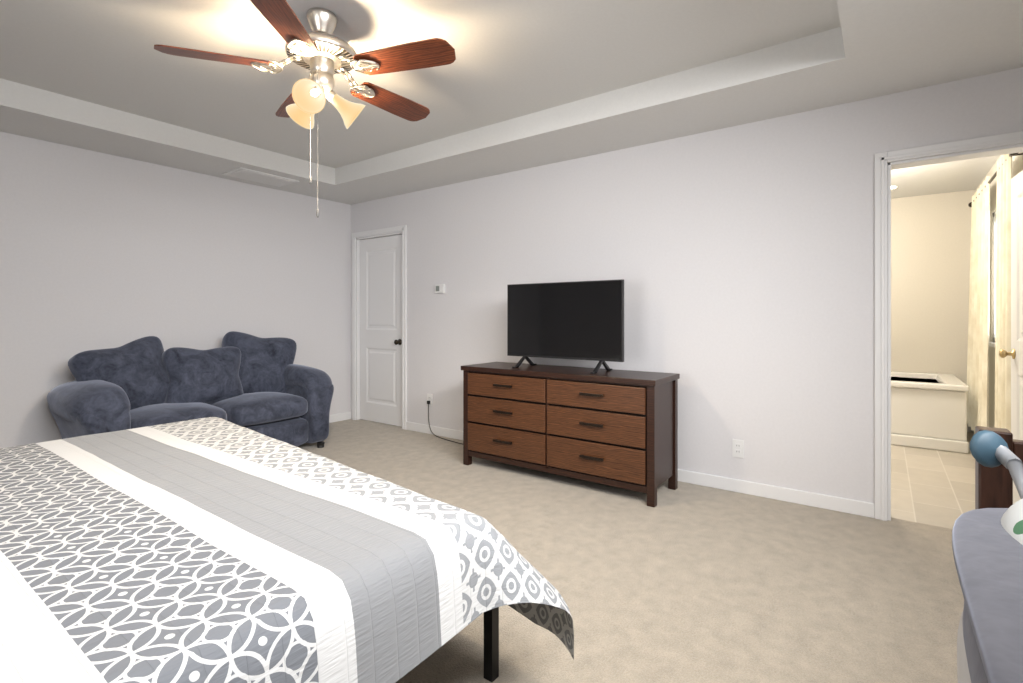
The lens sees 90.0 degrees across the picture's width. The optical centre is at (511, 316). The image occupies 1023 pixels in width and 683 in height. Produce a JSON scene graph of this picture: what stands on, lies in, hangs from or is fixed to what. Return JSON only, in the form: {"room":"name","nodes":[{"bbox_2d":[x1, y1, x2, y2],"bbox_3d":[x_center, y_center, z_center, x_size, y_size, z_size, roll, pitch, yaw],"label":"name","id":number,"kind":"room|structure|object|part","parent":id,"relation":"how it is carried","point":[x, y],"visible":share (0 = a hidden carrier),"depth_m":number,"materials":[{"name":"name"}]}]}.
{"room":"bedroom","nodes":[
{"label":"bedroom","id":0,"kind":"room"},
{"bbox_2d":[0,132,350,447],"bbox_3d":[-3.277,-0.180,3.945,0.120,2.700,4.990,0,0,36],"label":"wall","id":1,"kind":"structure","parent":0,"point":[99,250],"depth_m":4.20,"materials":[{"name":"paint"}]},
{"bbox_2d":[329,412,350,422],"bbox_3d":[-3.215,1.127,3.918,0.012,0.085,4.720,0,0,36],"label":"baseboard","id":2,"kind":"structure","parent":1,"relation":"attached to","point":[347,415],"depth_m":5.70,"materials":[{"name":"white paint"}]},
{"bbox_2d":[297,419,963,682],"bbox_3d":[-0.860,1.220,2.151,6.140,0.100,4.930,0,0,36],"label":"floor","id":3,"kind":"structure","parent":0,"point":[684,582],"depth_m":2.27,"materials":[{"name":"beige carpet"}]},
{"bbox_2d":[47,331,333,447],"bbox_3d":[-2.452,0.652,4.149,0.899,1.036,1.919,0,0,36],"label":"loveseat","id":4,"kind":"object","parent":3,"relation":"on","point":[266,387],"visible":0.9,"depth_m":4.00,"materials":[{"name":"fabric"}]},
{"bbox_2d":[0,417,573,682],"bbox_3d":[-1.345,0.839,1.288,2.260,0.662,2.583,0,0,36],"label":"bed","id":5,"kind":"object","parent":3,"relation":"on","point":[211,550],"visible":1,"depth_m":1.14,"materials":[{"name":"white fabric"}]},
{"bbox_2d":[428,404,461,443],"bbox_3d":[-0.319,1.016,4.630,1.340,0.301,0.126,0,0,36],"label":"cord","id":6,"kind":"object","parent":3,"relation":"on","point":[432,432],"visible":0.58,"depth_m":4.98,"materials":[{"name":"black rubber"}]},
{"bbox_2d":[461,362,679,506],"bbox_3d":[0.365,0.780,3.743,1.574,0.780,0.485,0,0,36],"label":"dresser","id":7,"kind":"object","parent":3,"relation":"on","point":[616,428],"visible":1,"depth_m":3.45,"materials":[{"name":"brown wood"}]},
{"bbox_2d":[507,279,623,373],"bbox_3d":[0.367,0.069,3.769,0.973,0.638,0.300,0,0,36],"label":"tv","id":8,"kind":"object","parent":7,"relation":"on","point":[580,320],"visible":1,"depth_m":3.73,"materials":[{"name":"black plastic"}]},
{"bbox_2d":[952,426,1022,682],"bbox_3d":[0.930,0.684,0.430,0.861,0.972,1.350,0,0,36],"label":"crib","id":9,"kind":"object","parent":3,"relation":"on","point":[987,540],"visible":1,"depth_m":0.60,"materials":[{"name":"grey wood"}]},
{"bbox_2d":[351,67,1022,503],"bbox_3d":[0.541,-0.180,4.181,6.020,2.700,0.120,0,0,36],"label":"wall","id":10,"kind":"structure","parent":0,"point":[739,259],"depth_m":3.46,"materials":[{"name":"paint"}]},
{"bbox_2d":[360,235,401,426],"bbox_3d":[-1.409,0.151,5.588,0.732,2.022,0.171,0,0,36],"label":"door","id":11,"kind":"structure","parent":10,"relation":"attached to","point":[380,329],"depth_m":5.57,"materials":[{"name":"white paint"}]},
{"bbox_2d":[427,394,432,405],"bbox_3d":[-0.813,0.830,5.084,0.070,0.116,0.009,0,0,36],"label":"electrical outlet","id":12,"kind":"object","parent":10,"relation":"attached to","point":[430,397],"visible":0.88,"depth_m":5.08,"materials":[{"name":"white plastic"}]},
{"bbox_2d":[435,284,444,292],"bbox_3d":[-0.699,-0.270,4.992,0.116,0.086,0.023,0,0,36],"label":"thermostat","id":13,"kind":"object","parent":10,"relation":"attached to","point":[439,288],"visible":0.98,"depth_m":4.98,"materials":[{"name":"white plastic"}]},
{"bbox_2d":[0,0,1022,204],"bbox_3d":[-0.842,-1.400,2.175,5.900,0.260,4.750,0,0,36],"label":"ceiling tray","id":14,"kind":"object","parent":10,"relation":"attached to","point":[516,85],"visible":1,"depth_m":2.94,"materials":[{"name":"paint"}]},
{"bbox_2d":[222,167,298,186],"bbox_3d":[-2.287,-1.264,4.678,0.340,0.012,0.540,0,0,36],"label":"ceiling air vent","id":15,"kind":"object","parent":14,"relation":"attached to","point":[257,176],"visible":1,"depth_m":4.64,"materials":[{"name":"white plastic"}]},
{"bbox_2d":[154,0,455,217],"bbox_3d":[-0.870,-0.944,2.480,1.304,0.972,1.260,0,0,36],"label":"ceiling fan","id":16,"kind":"object","parent":14,"relation":"hanging from","point":[321,53],"visible":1,"depth_m":2.35,"materials":[{"name":"brown wood"}]},
{"bbox_3d":[-1.323,-1.162,2.293,0.480,0.041,0.153,0,0,-18],"label":"blade","id":17,"kind":"part","parent":16,"relation":"part of","materials":[{"name":"brown wood"}]},
{"bbox_3d":[-0.897,-1.162,1.990,0.153,0.041,0.480,0,0,0],"label":"blade","id":18,"kind":"part","parent":16,"relation":"part of","materials":[{"name":"brown wood"}]},
{"bbox_3d":[-1.166,-1.162,2.792,0.153,0.041,0.480,0,0,-36],"label":"blade","id":19,"kind":"part","parent":16,"relation":"part of","materials":[{"name":"brown wood"}]},
{"bbox_3d":[-0.991,-1.006,2.479,0.204,0.180,0.147,0,0,36],"label":"lamp shade","id":20,"kind":"part","parent":16,"relation":"part of","materials":[{"name":"beige glass"}]},
{"bbox_3d":[-0.894,-1.006,2.321,0.172,0.180,0.192,0,0,36],"label":"lamp shade","id":21,"kind":"part","parent":16,"relation":"part of","materials":[{"name":"beige glass"}]},
{"bbox_3d":[-0.957,-0.896,2.435,0.011,0.537,0.012,0,0,36],"label":"chain","id":22,"kind":"part","parent":16,"relation":"part of","materials":[{"name":"grey metal"}]},
{"bbox_3d":[-0.901,-0.811,2.379,0.011,0.707,0.012,0,0,36],"label":"chain","id":23,"kind":"part","parent":16,"relation":"part of","materials":[{"name":"grey metal"}]},
{"bbox_3d":[-0.797,-1.006,2.476,0.151,0.180,0.200,0,0,36],"label":"lamp shade","id":24,"kind":"part","parent":16,"relation":"part of","materials":[{"name":"beige glass"}]},
{"bbox_3d":[-0.643,-1.162,2.797,0.153,0.041,0.480,0,0,35],"label":"blade","id":25,"kind":"part","parent":16,"relation":"part of","materials":[{"name":"brown wood"}]},
{"bbox_3d":[-0.477,-1.162,2.301,0.480,0.041,0.153,0,0,17],"label":"blade","id":26,"kind":"part","parent":16,"relation":"part of","materials":[{"name":"brown wood"}]},
{"bbox_2d":[406,421,874,517],"bbox_3d":[0.510,1.127,4.121,3.940,0.085,0.012,0,0,36],"label":"baseboard","id":27,"kind":"structure","parent":10,"relation":"attached to","point":[849,506],"depth_m":3.30,"materials":[{"name":"white paint"}]},
{"bbox_2d":[732,439,743,457],"bbox_3d":[1.506,0.880,3.399,0.070,0.116,0.009,0,0,36],"label":"electrical outlet","id":28,"kind":"object","parent":10,"relation":"attached to","point":[737,448],"visible":1,"depth_m":3.40,"materials":[{"name":"white plastic"}]},
{"bbox_2d":[891,432,974,528],"bbox_3d":[2.759,1.220,4.614,2.700,0.100,3.310,0,0,36],"label":"floor","id":29,"kind":"structure","parent":0,"point":[933,487],"depth_m":3.56,"materials":[{"name":"tile"}]},
{"bbox_2d":[891,371,968,453],"bbox_3d":[3.419,0.822,5.319,1.900,0.696,1.075,0,0,36],"label":"bathtub","id":30,"kind":"object","parent":29,"relation":"on","point":[928,410],"visible":0.44,"depth_m":4.52,"materials":[{"name":"white ceramic"}]},
{"bbox_2d":[891,190,975,423],"bbox_3d":[3.697,-0.180,5.905,2.700,2.700,0.120,0,0,36],"label":"wall","id":31,"kind":"structure","parent":0,"point":[930,254],"depth_m":5.33,"materials":[{"name":"paint"}]},
{"bbox_2d":[967,424,972,432],"bbox_3d":[3.646,1.127,5.860,2.430,0.085,0.012,0,0,36],"label":"baseboard","id":32,"kind":"structure","parent":31,"relation":"attached to","point":[968,428],"depth_m":5.15,"materials":[{"name":"white paint"}]},
{"bbox_2d":[891,155,999,198],"bbox_3d":[2.742,-1.320,4.590,2.460,0.100,3.130,0,0,36],"label":"ceiling","id":33,"kind":"structure","parent":0,"point":[957,176],"depth_m":4.68,"materials":[{"name":"paint"}]},
{"bbox_2d":[976,152,1022,427],"bbox_3d":[3.785,-0.180,3.832,0.120,2.700,3.130,0,0,36],"label":"wall","id":34,"kind":"structure","parent":0,"point":[1017,164],"depth_m":4.36,"materials":[{"name":"paint"}]},
{"bbox_2d":[989,211,995,347],"bbox_3d":[3.732,-0.315,3.827,0.100,1.130,1.340,0,0,36],"label":"window","id":35,"kind":"structure","parent":34,"relation":"in","point":[991,344],"depth_m":4.33,"materials":[{"name":"white paint"}]},
{"bbox_2d":[968,153,1022,206],"bbox_3d":[3.787,-1.050,4.022,0.101,0.052,1.980,0,0,36],"label":"curtain rod","id":36,"kind":"object","parent":34,"relation":"attached to","point":[994,176],"visible":0.42,"depth_m":3.80,"materials":[{"name":"brown metal"}]},
{"bbox_2d":[967,176,989,433],"bbox_3d":[4.120,-0.035,4.522,0.060,2.130,1.280,0,0,36],"label":"curtain","id":37,"kind":"object","parent":36,"relation":"hanging from","point":[978,361],"visible":0.98,"depth_m":4.32,"materials":[{"name":"fabric"}]},
{"bbox_2d":[995,154,1011,431],"bbox_3d":[3.394,-0.035,3.523,0.060,2.130,0.510,0,0,36],"label":"door","id":38,"kind":"structure","parent":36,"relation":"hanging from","point":[1003,322],"depth_m":3.45,"materials":[{"name":"wood"}]}
]}

